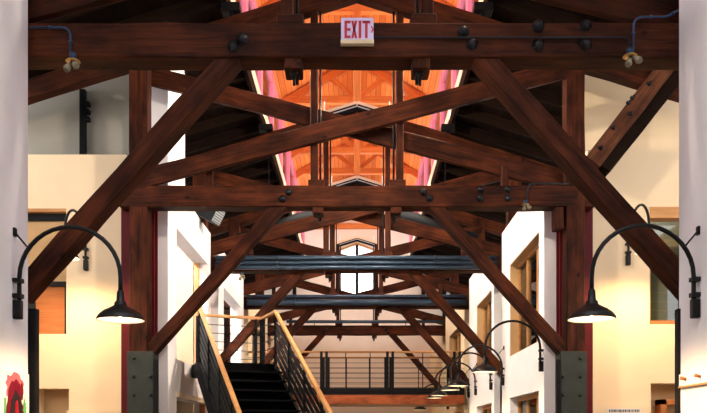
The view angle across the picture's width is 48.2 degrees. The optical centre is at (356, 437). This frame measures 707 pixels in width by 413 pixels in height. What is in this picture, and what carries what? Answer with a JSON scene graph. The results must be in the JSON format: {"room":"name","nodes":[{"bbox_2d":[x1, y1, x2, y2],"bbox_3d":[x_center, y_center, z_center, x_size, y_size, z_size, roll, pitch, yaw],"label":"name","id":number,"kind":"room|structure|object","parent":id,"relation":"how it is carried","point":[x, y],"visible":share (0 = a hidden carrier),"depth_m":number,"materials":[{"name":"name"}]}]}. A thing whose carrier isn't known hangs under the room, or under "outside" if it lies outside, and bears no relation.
{"room":"office building atrium","nodes":[
{"label":"office building atrium","id":0,"kind":"room"},
{"bbox_2d":[0,0,27,373],"bbox_3d":[-3.125,-2.850,2.480,0.450,8.900,8.960,0,0,0],"label":"wall","id":1,"kind":"structure","parent":0,"point":[13,13],"depth_m":6.65,"materials":[{"name":"white paint"}]},
{"bbox_2d":[0,369,28,412],"bbox_3d":[-2.888,-0.105,6.575,0.025,0.910,0.750,0,0,0],"label":"painting","id":2,"kind":"object","parent":1,"relation":"attached to","point":[14,386],"visible":1,"depth_m":6.64,"materials":[{"name":"paper"}]},
{"bbox_2d":[12,225,144,323],"bbox_3d":[-2.354,-1.399,6.680,1.108,0.810,0.400,0,0,0],"label":"gooseneck lamp","id":3,"kind":"object","parent":1,"relation":"attached to","point":[119,313],"visible":1,"depth_m":6.66,"materials":[{"name":"black metal"}]},
{"bbox_2d":[28,155,126,412],"bbox_3d":[-5.075,-1.380,12.325,3.050,5.960,0.350,0,0,0],"label":"wall","id":4,"kind":"structure","parent":0,"point":[85,361],"depth_m":12.15,"materials":[{"name":"beige paint"}]},
{"bbox_2d":[28,208,65,333],"bbox_3d":[-4.985,-2.565,12.255,1.030,1.930,0.210,0,0,0],"label":"window","id":5,"kind":"structure","parent":4,"relation":"in","point":[51,304],"depth_m":12.27,"materials":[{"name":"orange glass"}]},
{"bbox_2d":[44,390,68,412],"bbox_3d":[-4.700,0.400,12.530,0.600,2.400,0.040,0,0,0],"label":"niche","id":6,"kind":"structure","parent":4,"relation":"in","point":[55,401],"depth_m":12.51,"materials":[{"name":"beige paint"}]},
{"bbox_2d":[64,209,76,224],"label":"gooseneck lamp","id":7,"kind":"object","parent":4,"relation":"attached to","point":[71,210],"depth_m":11.35,"materials":[{"name":"black metal"}]},
{"bbox_2d":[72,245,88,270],"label":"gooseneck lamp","id":8,"kind":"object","parent":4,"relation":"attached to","point":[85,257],"depth_m":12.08,"materials":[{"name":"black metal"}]},
{"bbox_2d":[67,410,120,412],"bbox_3d":[-3.950,0.590,12.100,0.960,2.020,0.100,0,0,0],"label":"trim","id":9,"kind":"structure","parent":4,"relation":"attached to","point":[68,411],"depth_m":12.05,"materials":[{"name":"beige paint"}]},
{"bbox_2d":[28,74,128,155],"bbox_3d":[-5.025,-5.100,12.800,3.150,2.200,0.200,0,0,0],"label":"wall","id":10,"kind":"structure","parent":0,"point":[53,123],"depth_m":12.70,"materials":[{"name":"grey paint"}]},
{"bbox_2d":[28,0,305,283],"bbox_3d":[-4.405,-5.932,18.000,4.990,1.867,26.000,0,0,0],"label":"ceiling","id":11,"kind":"structure","parent":0,"point":[219,126],"depth_m":15.65,"materials":[{"name":"brown wood"}]},
{"bbox_2d":[235,0,304,242],"bbox_3d":[-2.080,-7.725,18.000,0.160,1.990,26.000,0,0,0],"label":"window","id":12,"kind":"structure","parent":11,"relation":"attached to","point":[266,81],"depth_m":19.25,"materials":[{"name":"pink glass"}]},
{"bbox_2d":[236,157,312,234],"bbox_3d":[-1.732,-5.478,17.900,2.007,2.205,0.260,0,0,0],"label":"duct","id":13,"kind":"object","parent":11,"relation":"attached to","point":[299,215],"visible":0.2,"depth_m":17.79,"materials":[{"name":"black metal"}]},
{"bbox_2d":[177,246,193,412],"bbox_3d":[-4.950,-1.200,15.950,3.300,5.600,0.100,0,0,0],"label":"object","id":14,"kind":"structure","parent":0,"point":[185,266],"depth_m":15.90,"materials":[{"name":"beige paint"}]},
{"bbox_2d":[151,71,282,412],"bbox_3d":[-3.030,-2.450,21.560,0.260,8.100,18.880,0,0,0],"label":"wall","id":15,"kind":"structure","parent":0,"point":[185,230],"depth_m":13.13,"materials":[{"name":"white paint"}]},
{"bbox_2d":[176,392,204,402],"bbox_3d":[-2.890,-0.700,14.030,0.040,0.080,2.740,0,0,0],"label":"trim","id":16,"kind":"structure","parent":15,"relation":"attached to","point":[178,394],"depth_m":13.54,"materials":[{"name":"beige wood"}]},
{"bbox_2d":[194,263,198,363],"bbox_3d":[-3.100,-2.325,15.290,0.080,2.110,0.080,0,0,0],"label":"trim","id":17,"kind":"structure","parent":15,"relation":"attached to","point":[196,265],"depth_m":15.25,"materials":[{"name":"brown wood"}]},
{"bbox_2d":[199,404,204,412],"bbox_3d":[-2.990,0.470,15.285,0.100,2.260,0.090,0,0,0],"label":"trim","id":18,"kind":"structure","parent":15,"relation":"attached to","point":[201,406],"depth_m":15.24,"materials":[{"name":"brown wood"}]},
{"bbox_2d":[197,211,224,225],"bbox_3d":[-2.710,-4.158,14.604,0.472,0.421,0.351,0,0,17],"label":"heater","id":19,"kind":"object","parent":15,"relation":"attached to","point":[214,217],"visible":0.75,"depth_m":14.47,"materials":[{"name":"grey metal"}]},
{"bbox_2d":[212,211,224,224],"bbox_3d":[-2.551,-4.075,14.554,0.134,0.246,0.309,0,0,16],"label":"grille","id":20,"kind":"object","parent":19,"relation":"attached to","point":[217,216],"depth_m":14.53,"materials":[{"name":"grey metal"}]},
{"bbox_2d":[248,351,464,406],"bbox_3d":[-0.015,-1.605,21.780,5.750,1.420,1.570,0,0,0],"label":"footbridge","id":21,"kind":"object","parent":15,"relation":"attached to","point":[388,395],"visible":0.61,"depth_m":21.02,"materials":[{"name":"black metal"}]},
{"bbox_2d":[224,309,228,335],"bbox_3d":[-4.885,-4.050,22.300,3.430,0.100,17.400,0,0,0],"label":"trim","id":22,"kind":"structure","parent":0,"point":[226,312],"depth_m":27.60,"materials":[{"name":"brown paint"}]},
{"bbox_2d":[224,211,449,412],"bbox_3d":[0.000,-4.150,31.125,13.600,11.500,0.250,0,0,0],"label":"wall","id":23,"kind":"structure","parent":0,"point":[313,237],"depth_m":31.00,"materials":[{"name":"beige paint"}]},
{"bbox_2d":[315,223,384,229],"bbox_3d":[0.000,-8.280,30.920,4.000,0.210,0.160,0,0,0],"label":"trim","id":24,"kind":"structure","parent":23,"relation":"attached to","point":[343,225],"depth_m":30.84,"materials":[{"name":"orange wood"}]},
{"bbox_2d":[335,236,378,245],"bbox_3d":[0.000,-7.676,30.877,1.750,0.464,0.136,0,0,0],"label":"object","id":25,"kind":"object","parent":23,"relation":"attached to","point":[356,238],"visible":0.84,"depth_m":30.84,"materials":[{"name":"beige paint"}]},
{"bbox_2d":[339,243,374,292],"bbox_3d":[0.000,-6.476,31.070,1.604,2.353,0.260,0,0,0],"label":"window","id":26,"kind":"structure","parent":23,"relation":"in","point":[356,245],"depth_m":30.97,"materials":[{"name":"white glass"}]},
{"bbox_2d":[329,176,384,185],"bbox_3d":[0.000,-6.616,20.557,1.750,0.464,0.136,0,0,0],"label":"trough","id":27,"kind":"object","parent":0,"point":[353,180],"visible":0.74,"depth_m":20.52,"materials":[{"name":"beige metal"}]},
{"bbox_2d":[256,0,457,185],"bbox_3d":[0.000,-9.363,18.000,4.600,1.453,26.000,0,0,0],"label":"ceiling","id":28,"kind":"structure","parent":0,"point":[284,87],"depth_m":21.75,"materials":[{"name":"brown wood"}]},
{"bbox_2d":[291,137,422,158],"bbox_3d":[0.000,-9.235,24.200,4.196,1.358,0.200,0,0,0],"label":"truss","id":29,"kind":"object","parent":28,"relation":"attached to","point":[306,150],"visible":0.23,"depth_m":24.13,"materials":[{"name":"orange wood"}]},
{"bbox_2d":[296,139,417,179],"bbox_3d":[0.000,-9.107,26.100,4.196,1.614,0.200,0,0,0],"label":"truss","id":30,"kind":"object","parent":28,"relation":"attached to","point":[305,170],"visible":0.42,"depth_m":26.04,"materials":[{"name":"orange wood"}]},
{"bbox_2d":[430,211,555,412],"bbox_3d":[3.000,-1.225,21.560,0.260,5.650,18.880,0,0,0],"label":"wall","id":31,"kind":"structure","parent":0,"point":[522,376],"depth_m":14.85,"materials":[{"name":"white paint"}]},
{"bbox_2d":[414,384,448,409],"bbox_3d":[2.324,-1.289,24.700,1.108,0.810,0.400,0,0,0],"label":"gooseneck lamp","id":32,"kind":"object","parent":31,"relation":"attached to","point":[415,408],"visible":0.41,"depth_m":24.59,"materials":[{"name":"black metal"}]},
{"bbox_2d":[427,366,469,398],"bbox_3d":[2.324,-1.419,20.100,1.108,0.810,0.400,0,0,0],"label":"gooseneck lamp","id":33,"kind":"object","parent":31,"relation":"attached to","point":[462,371],"visible":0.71,"depth_m":20.08,"materials":[{"name":"black metal"}]},
{"bbox_2d":[431,362,476,395],"bbox_3d":[2.324,-1.419,18.900,1.108,0.810,0.400,0,0,0],"label":"gooseneck lamp","id":34,"kind":"object","parent":31,"relation":"attached to","point":[439,392],"visible":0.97,"depth_m":18.88,"materials":[{"name":"black metal"}]},
{"bbox_2d":[450,329,458,381],"bbox_3d":[2.951,-2.345,23.250,0.138,1.630,2.700,0,0,0],"label":"trim","id":35,"kind":"structure","parent":31,"relation":"attached to","point":[456,331],"depth_m":24.59,"materials":[{"name":"brown wood"}]},
{"bbox_2d":[454,331,460,364],"bbox_3d":[3.065,-2.345,23.250,0.090,1.630,2.700,0,0,0],"label":"window","id":36,"kind":"structure","parent":31,"relation":"in","point":[457,338],"depth_m":24.11,"materials":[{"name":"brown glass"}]},
{"bbox_2d":[441,352,492,390],"bbox_3d":[2.324,-1.419,16.750,1.108,0.810,0.400,0,0,0],"label":"gooseneck lamp","id":37,"kind":"object","parent":31,"relation":"attached to","point":[446,387],"visible":0.68,"depth_m":16.73,"materials":[{"name":"black metal"}]},
{"bbox_2d":[448,344,504,386],"bbox_3d":[2.324,-1.419,15.400,1.108,0.810,0.400,0,0,0],"label":"gooseneck lamp","id":38,"kind":"object","parent":31,"relation":"attached to","point":[457,382],"visible":0.98,"depth_m":15.38,"materials":[{"name":"black metal"}]},
{"bbox_2d":[477,291,491,373],"bbox_3d":[2.951,-2.345,17.900,0.138,1.630,2.100,0,0,0],"label":"trim","id":39,"kind":"structure","parent":31,"relation":"attached to","point":[488,297],"depth_m":18.94,"materials":[{"name":"brown wood"}]},
{"bbox_2d":[483,298,491,351],"bbox_3d":[3.065,-2.345,17.900,0.090,1.630,2.100,0,0,0],"label":"window","id":40,"kind":"structure","parent":31,"relation":"in","point":[487,308],"depth_m":18.28,"materials":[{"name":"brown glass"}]},
{"bbox_2d":[483,405,491,412],"bbox_3d":[3.065,-0.075,17.900,0.090,1.350,2.100,0,0,0],"label":"window","id":41,"kind":"structure","parent":31,"relation":"in","point":[486,409],"depth_m":18.28,"materials":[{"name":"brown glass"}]},
{"bbox_2d":[472,320,543,372],"bbox_3d":[2.324,-1.419,12.180,1.108,0.810,0.400,0,0,0],"label":"gooseneck lamp","id":42,"kind":"object","parent":31,"relation":"attached to","point":[484,367],"visible":0.98,"depth_m":12.16,"materials":[{"name":"black metal"}]},
{"bbox_2d":[510,233,538,355],"bbox_3d":[2.951,-2.390,13.665,0.138,1.720,2.370,0,0,0],"label":"trim","id":43,"kind":"structure","parent":31,"relation":"attached to","point":[514,266],"depth_m":14.84,"materials":[{"name":"brown wood"}]},
{"bbox_2d":[518,243,538,351],"bbox_3d":[3.065,-2.390,13.665,0.090,1.720,2.370,0,0,0],"label":"window","id":44,"kind":"structure","parent":31,"relation":"in","point":[528,269],"depth_m":14.03,"materials":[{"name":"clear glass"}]},
{"bbox_2d":[518,393,538,412],"bbox_3d":[3.065,-0.075,13.665,0.090,1.350,2.370,0,0,0],"label":"window","id":45,"kind":"structure","parent":31,"relation":"in","point":[530,403],"depth_m":13.99,"materials":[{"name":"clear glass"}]},
{"bbox_2d":[408,0,678,285],"bbox_3d":[4.405,-5.932,18.000,4.990,1.867,26.000,0,0,0],"label":"ceiling","id":46,"kind":"structure","parent":0,"point":[489,123],"depth_m":15.66,"materials":[{"name":"brown wood"}]},
{"bbox_2d":[400,163,477,237],"bbox_3d":[1.732,-5.478,17.900,2.007,2.205,0.260,0,0,0],"label":"duct","id":47,"kind":"object","parent":46,"relation":"attached to","point":[411,216],"visible":0.27,"depth_m":17.79,"materials":[{"name":"black metal"}]},
{"bbox_2d":[409,0,478,241],"bbox_3d":[2.080,-7.725,18.000,0.160,1.990,26.000,0,0,0],"label":"window","id":48,"kind":"structure","parent":46,"relation":"attached to","point":[448,78],"depth_m":18.92,"materials":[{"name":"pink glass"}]},
{"bbox_2d":[585,150,678,404],"bbox_3d":[5.075,-1.415,12.325,3.050,6.030,0.350,0,0,0],"label":"wall","id":49,"kind":"structure","parent":0,"point":[631,354],"depth_m":12.15,"materials":[{"name":"beige paint"}]},
{"bbox_2d":[593,405,650,412],"bbox_3d":[3.985,0.550,12.120,1.030,2.100,0.060,0,0,0],"label":"trim","id":50,"kind":"structure","parent":49,"relation":"attached to","point":[596,408],"depth_m":12.09,"materials":[{"name":"beige paint"}]},
{"bbox_2d":[607,408,640,412],"bbox_3d":[4.083,-0.379,12.081,0.520,0.145,0.018,0,0,0],"label":"door sign","id":51,"kind":"object","parent":49,"relation":"attached to","point":[609,410],"visible":1,"depth_m":12.07,"materials":[{"name":"white plastic"}]},
{"bbox_2d":[625,243,636,265],"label":"gooseneck lamp","id":52,"kind":"object","parent":49,"relation":"attached to","point":[628,252],"depth_m":12.08,"materials":[{"name":"black metal"}]},
{"bbox_2d":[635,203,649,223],"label":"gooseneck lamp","id":53,"kind":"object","parent":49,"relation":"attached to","point":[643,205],"depth_m":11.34,"materials":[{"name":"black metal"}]},
{"bbox_2d":[651,385,674,412],"bbox_3d":[5.000,0.350,12.400,1.200,2.500,0.300,0,0,0],"label":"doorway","id":54,"kind":"structure","parent":49,"relation":"in","point":[662,396],"depth_m":12.51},
{"bbox_2d":[650,207,678,323],"bbox_3d":[5.050,-2.650,12.265,1.100,1.800,0.270,0,0,0],"label":"window","id":55,"kind":"structure","parent":49,"relation":"in","point":[663,305],"depth_m":12.38,"materials":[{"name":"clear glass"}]},
{"bbox_2d":[585,75,678,152],"bbox_3d":[5.075,-5.100,12.800,3.050,2.200,0.200,0,0,0],"label":"wall","id":56,"kind":"structure","parent":0,"point":[604,100],"depth_m":12.70,"materials":[{"name":"beige paint"}]},
{"bbox_2d":[650,222,678,238],"bbox_3d":[4.870,-4.050,22.300,3.460,0.100,17.400,0,0,0],"label":"ceiling","id":57,"kind":"structure","parent":0,"point":[673,227],"depth_m":15.08,"materials":[{"name":"white paint"}]},
{"bbox_2d":[662,239,678,246],"bbox_3d":[4.950,-1.200,15.950,3.300,5.600,0.100,0,0,0],"label":"wall right room partition","id":58,"kind":"structure","parent":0,"point":[670,242],"depth_m":15.90,"materials":[{"name":"beige paint"}]},
{"bbox_2d":[679,0,706,412],"bbox_3d":[3.095,-2.850,2.520,0.450,8.900,9.040,0,0,0],"label":"wall","id":59,"kind":"structure","parent":0,"point":[692,13],"depth_m":6.74,"materials":[{"name":"white paint"}]},
{"bbox_2d":[567,223,700,322],"bbox_3d":[2.324,-1.399,6.630,1.108,0.810,0.400,0,0,0],"label":"gooseneck lamp","id":60,"kind":"object","parent":59,"relation":"attached to","point":[591,312],"visible":1,"depth_m":6.61,"materials":[{"name":"black metal"}]},
{"bbox_2d":[632,9,678,49],"bbox_3d":[2.642,-3.619,7.000,0.415,0.362,0.032,0,0,0],"label":"conduit","id":61,"kind":"object","parent":59,"relation":"attached to","point":[677,10],"visible":1,"depth_m":6.99,"materials":[{"name":"blue"}]},
{"bbox_2d":[678,369,706,387],"bbox_3d":[2.833,-0.500,6.445,0.073,0.120,1.090,0,0,0],"label":"peg rail","id":62,"kind":"object","parent":59,"relation":"attached to","point":[697,378],"visible":1,"depth_m":6.69,"materials":[{"name":"white paint"}]},
{"bbox_3d":[-4.900,-4.050,13.050,3.400,0.100,1.100,0,0,0],"label":"ceiling","id":63,"kind":"structure","parent":0,"visible":0},
{"bbox_2d":[79,89,90,154],"bbox_3d":[-4.338,-4.825,12.595,0.155,1.450,0.110,0,0,0],"label":"post","id":64,"kind":"object","parent":63,"relation":"on","point":[84,104],"visible":0.89,"depth_m":12.56,"materials":[{"name":"black metal"}]},
{"bbox_3d":[0.000,1.650,16.000,14.000,0.100,36.000,0,0,0],"label":"floor","id":65,"kind":"structure","parent":0,"visible":0},
{"bbox_2d":[121,185,157,412],"bbox_3d":[-3.300,-1.200,11.995,0.500,5.600,0.210,0,0,0],"label":"steel column","id":66,"kind":"structure","parent":65,"relation":"on","point":[125,215],"depth_m":11.89,"materials":[{"name":"red paint"}]},
{"bbox_2d":[191,307,332,412],"bbox_3d":[-1.454,-0.307,11.848,1.518,3.815,5.354,0,0,-22],"label":"railing","id":67,"kind":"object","parent":65,"relation":"on","point":[226,387],"depth_m":12.72,"materials":[{"name":"black metal"}]},
{"bbox_2d":[28,0,678,412],"bbox_3d":[0.000,-2.590,11.719,11.876,8.380,0.392,0,0,0],"label":"truss","id":68,"kind":"object","parent":65,"relation":"on","point":[568,205],"visible":0.89,"depth_m":11.60,"materials":[{"name":"brown wood"}]},
{"bbox_2d":[221,2,241,16],"bbox_3d":[-1.860,-6.293,11.690,0.280,0.225,0.220,0,0,0],"label":"floodlight","id":69,"kind":"object","parent":68,"relation":"attached to","point":[228,9],"visible":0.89,"depth_m":11.58,"materials":[{"name":"black metal"}]},
{"bbox_2d":[472,2,492,16],"bbox_3d":[1.860,-6.293,11.690,0.280,0.225,0.220,0,0,0],"label":"floodlight","id":70,"kind":"object","parent":68,"relation":"attached to","point":[485,9],"visible":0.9,"depth_m":11.58,"materials":[{"name":"black metal"}]},
{"bbox_2d":[522,200,531,210],"bbox_3d":[2.471,-3.388,11.530,0.134,0.174,0.154,0,0,0],"label":"light","id":71,"kind":"object","parent":68,"relation":"hanging from","point":[525,204],"visible":1,"depth_m":11.49,"materials":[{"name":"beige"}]},
{"bbox_2d":[526,182,568,199],"bbox_3d":[2.790,-3.609,11.580,0.634,0.273,0.038,0,0,0],"label":"conduit","id":72,"kind":"object","parent":68,"relation":"attached to","point":[548,183],"visible":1,"depth_m":11.57,"materials":[{"name":"grey metal"}]},
{"bbox_2d":[587,70,678,176],"bbox_3d":[4.130,-4.953,11.693,1.549,2.084,0.479,0,0,-7],"label":"brace","id":73,"kind":"object","parent":68,"relation":"attached to","point":[641,108],"visible":0.82,"depth_m":11.56,"materials":[{"name":"brown wood"}]},
{"bbox_2d":[28,0,680,412],"bbox_3d":[0.000,-2.590,7.169,11.876,8.380,0.393,0,0,0],"label":"truss","id":74,"kind":"object","parent":65,"relation":"on","point":[292,45],"visible":0.59,"depth_m":7.07,"materials":[{"name":"brown wood"}]},
{"bbox_2d":[29,26,71,51],"bbox_3d":[-2.727,-3.529,7.030,0.384,0.278,0.032,0,0,0],"label":"conduit","id":75,"kind":"object","parent":74,"relation":"attached to","point":[30,27],"visible":0.98,"depth_m":7.02,"materials":[{"name":"blue metal"}]},
{"bbox_2d":[63,52,80,72],"bbox_3d":[-2.504,-3.308,6.967,0.149,0.194,0.172,0,0,0],"label":"light","id":76,"kind":"object","parent":74,"relation":"hanging from","point":[72,59],"visible":1,"depth_m":6.93,"materials":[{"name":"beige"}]},
{"bbox_2d":[69,52,76,58],"bbox_3d":[-2.513,-3.374,6.990,0.064,0.062,0.062,0,0,0],"label":"socket","id":77,"kind":"object","parent":76,"relation":"attached to","point":[72,55],"depth_m":6.96,"materials":[{"name":"blue metal"}]},
{"bbox_2d":[290,71,297,85],"bbox_3d":[-0.570,-3.250,7.150,0.068,0.120,0.068,0,0,0],"label":"bolt","id":78,"kind":"object","parent":74,"relation":"in","point":[294,74],"depth_m":7.14,"materials":[{"name":"black metal"}]},
{"bbox_2d":[341,18,373,45],"bbox_3d":[0.002,-3.607,7.014,0.294,0.233,0.055,0,0,0],"label":"exit sign","id":79,"kind":"object","parent":74,"relation":"attached to","point":[354,31],"visible":1,"depth_m":7.00,"materials":[{"name":"white plastic"}]},
{"bbox_2d":[416,71,423,85],"bbox_3d":[0.570,-3.250,7.150,0.068,0.120,0.068,0,0,0],"label":"bolt","id":80,"kind":"object","parent":74,"relation":"in","point":[419,74],"depth_m":7.14,"materials":[{"name":"black metal"}]},
{"bbox_2d":[374,36,630,46],"bbox_3d":[1.293,-3.514,7.030,2.284,0.124,0.026,0,0,0],"label":"conduit","id":81,"kind":"object","parent":74,"relation":"attached to","point":[500,37],"visible":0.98,"depth_m":7.02,"materials":[{"name":"brown metal"}]},
{"bbox_2d":[622,47,642,67],"bbox_3d":[2.424,-3.352,6.967,0.149,0.194,0.172,0,0,0],"label":"light","id":82,"kind":"object","parent":74,"relation":"hanging from","point":[629,55],"visible":1,"depth_m":6.93,"materials":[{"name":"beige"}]},
{"bbox_2d":[626,47,633,53],"bbox_3d":[2.416,-3.418,6.990,0.064,0.062,0.062,0,0,0],"label":"socket","id":83,"kind":"object","parent":82,"relation":"attached to","point":[630,50],"depth_m":6.96,"materials":[{"name":"blue metal"}]},
{"bbox_2d":[252,244,458,386],"bbox_3d":[0.000,-2.400,26.119,7.000,8.000,0.393,0,0,0],"label":"truss","id":84,"kind":"object","parent":65,"relation":"on","point":[339,330],"visible":0.47,"depth_m":26.00,"materials":[{"name":"brown wood"}]},
{"bbox_2d":[286,320,444,324],"bbox_3d":[0.280,-3.777,25.928,5.160,0.154,0.365,0,0,0],"label":"pipe","id":85,"kind":"object","parent":84,"relation":"on","point":[287,321],"visible":0.82,"depth_m":25.76,"materials":[{"name":"black metal"}]},
{"bbox_2d":[208,184,505,387],"bbox_3d":[0.000,-2.590,20.769,11.876,8.380,0.392,0,0,0],"label":"truss","id":86,"kind":"object","parent":65,"relation":"on","point":[476,224],"visible":0.36,"depth_m":20.68,"materials":[{"name":"brown wood"}]},
{"bbox_2d":[280,70,424,175],"bbox_3d":[0.000,-8.382,20.600,4.196,3.064,0.200,0,0,0],"label":"truss","id":87,"kind":"object","parent":86,"relation":"on","point":[300,96],"visible":0.48,"depth_m":20.54,"materials":[{"name":"orange wood"}]},
{"bbox_2d":[246,299,466,305],"bbox_3d":[-0.010,-3.530,20.530,5.700,0.182,0.187,0,0,0],"label":"pipe","id":88,"kind":"object","parent":86,"relation":"attached to","point":[294,302],"visible":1,"depth_m":20.45,"materials":[{"name":"black metal"}]},
{"bbox_2d":[247,294,465,297],"bbox_3d":[-0.010,-3.685,20.530,5.700,0.086,0.088,0,0,0],"label":"pipe","id":89,"kind":"object","parent":86,"relation":"attached to","point":[294,295],"visible":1,"depth_m":20.49,"materials":[{"name":"black metal"}]},
{"bbox_2d":[193,112,561,412],"bbox_3d":[0.000,-2.590,16.219,11.876,8.380,0.393,0,0,0],"label":"truss","id":90,"kind":"object","parent":65,"relation":"on","point":[375,218],"visible":0.29,"depth_m":16.13,"materials":[{"name":"brown wood"}]},
{"bbox_2d":[259,124,273,133],"bbox_3d":[-1.860,-6.293,16.190,0.280,0.225,0.220,0,0,0],"label":"floodlight","id":91,"kind":"object","parent":90,"relation":"attached to","point":[263,128],"visible":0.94,"depth_m":16.08,"materials":[{"name":"black metal"}]},
{"bbox_2d":[215,265,497,269],"bbox_3d":[-0.010,-3.455,16.000,5.700,0.090,0.092,0,0,0],"label":"pipe","id":92,"kind":"object","parent":90,"relation":"attached to","point":[239,267],"visible":0.91,"depth_m":15.97,"materials":[{"name":"grey metal"}]},
{"bbox_2d":[239,272,244,279],"bbox_3d":[-2.318,-3.264,15.960,0.134,0.174,0.154,0,0,0],"label":"light","id":93,"kind":"object","parent":92,"relation":"hanging from","point":[241,275],"visible":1,"depth_m":15.93,"materials":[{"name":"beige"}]},
{"bbox_2d":[215,260,497,264],"bbox_3d":[-0.010,-3.550,16.000,5.700,0.086,0.088,0,0,0],"label":"pipe","id":94,"kind":"object","parent":90,"relation":"attached to","point":[277,262],"visible":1,"depth_m":15.96,"materials":[{"name":"grey metal"}]},
{"bbox_2d":[215,255,497,259],"bbox_3d":[-0.010,-3.650,16.000,5.700,0.096,0.099,0,0,0],"label":"pipe","id":95,"kind":"object","parent":90,"relation":"attached to","point":[277,257],"visible":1,"depth_m":15.96,"materials":[{"name":"grey metal"}]},
{"bbox_2d":[258,0,454,101],"bbox_3d":[0.000,-8.382,16.200,4.196,3.064,0.200,0,0,0],"label":"truss","id":96,"kind":"object","parent":90,"relation":"on","point":[356,10],"visible":0.28,"depth_m":16.13,"materials":[{"name":"orange wood"}]},
{"bbox_2d":[324,101,389,115],"bbox_3d":[0.000,-6.616,16.007,1.750,0.464,0.136,0,0,0],"label":"trough","id":97,"kind":"object","parent":96,"relation":"attached to","point":[352,107],"visible":0.47,"depth_m":15.96,"materials":[{"name":"beige metal"}]},
{"bbox_2d":[440,124,454,133],"bbox_3d":[1.860,-6.293,16.190,0.280,0.225,0.220,0,0,0],"label":"floodlight","id":98,"kind":"object","parent":90,"relation":"attached to","point":[447,128],"visible":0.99,"depth_m":16.08,"materials":[{"name":"black metal"}]},
{"bbox_2d":[556,209,592,412],"bbox_3d":[3.300,-1.200,11.995,0.500,5.600,0.210,0,0,0],"label":"steel column","id":99,"kind":"structure","parent":65,"relation":"on","point":[588,246],"depth_m":11.89,"materials":[{"name":"red paint"}]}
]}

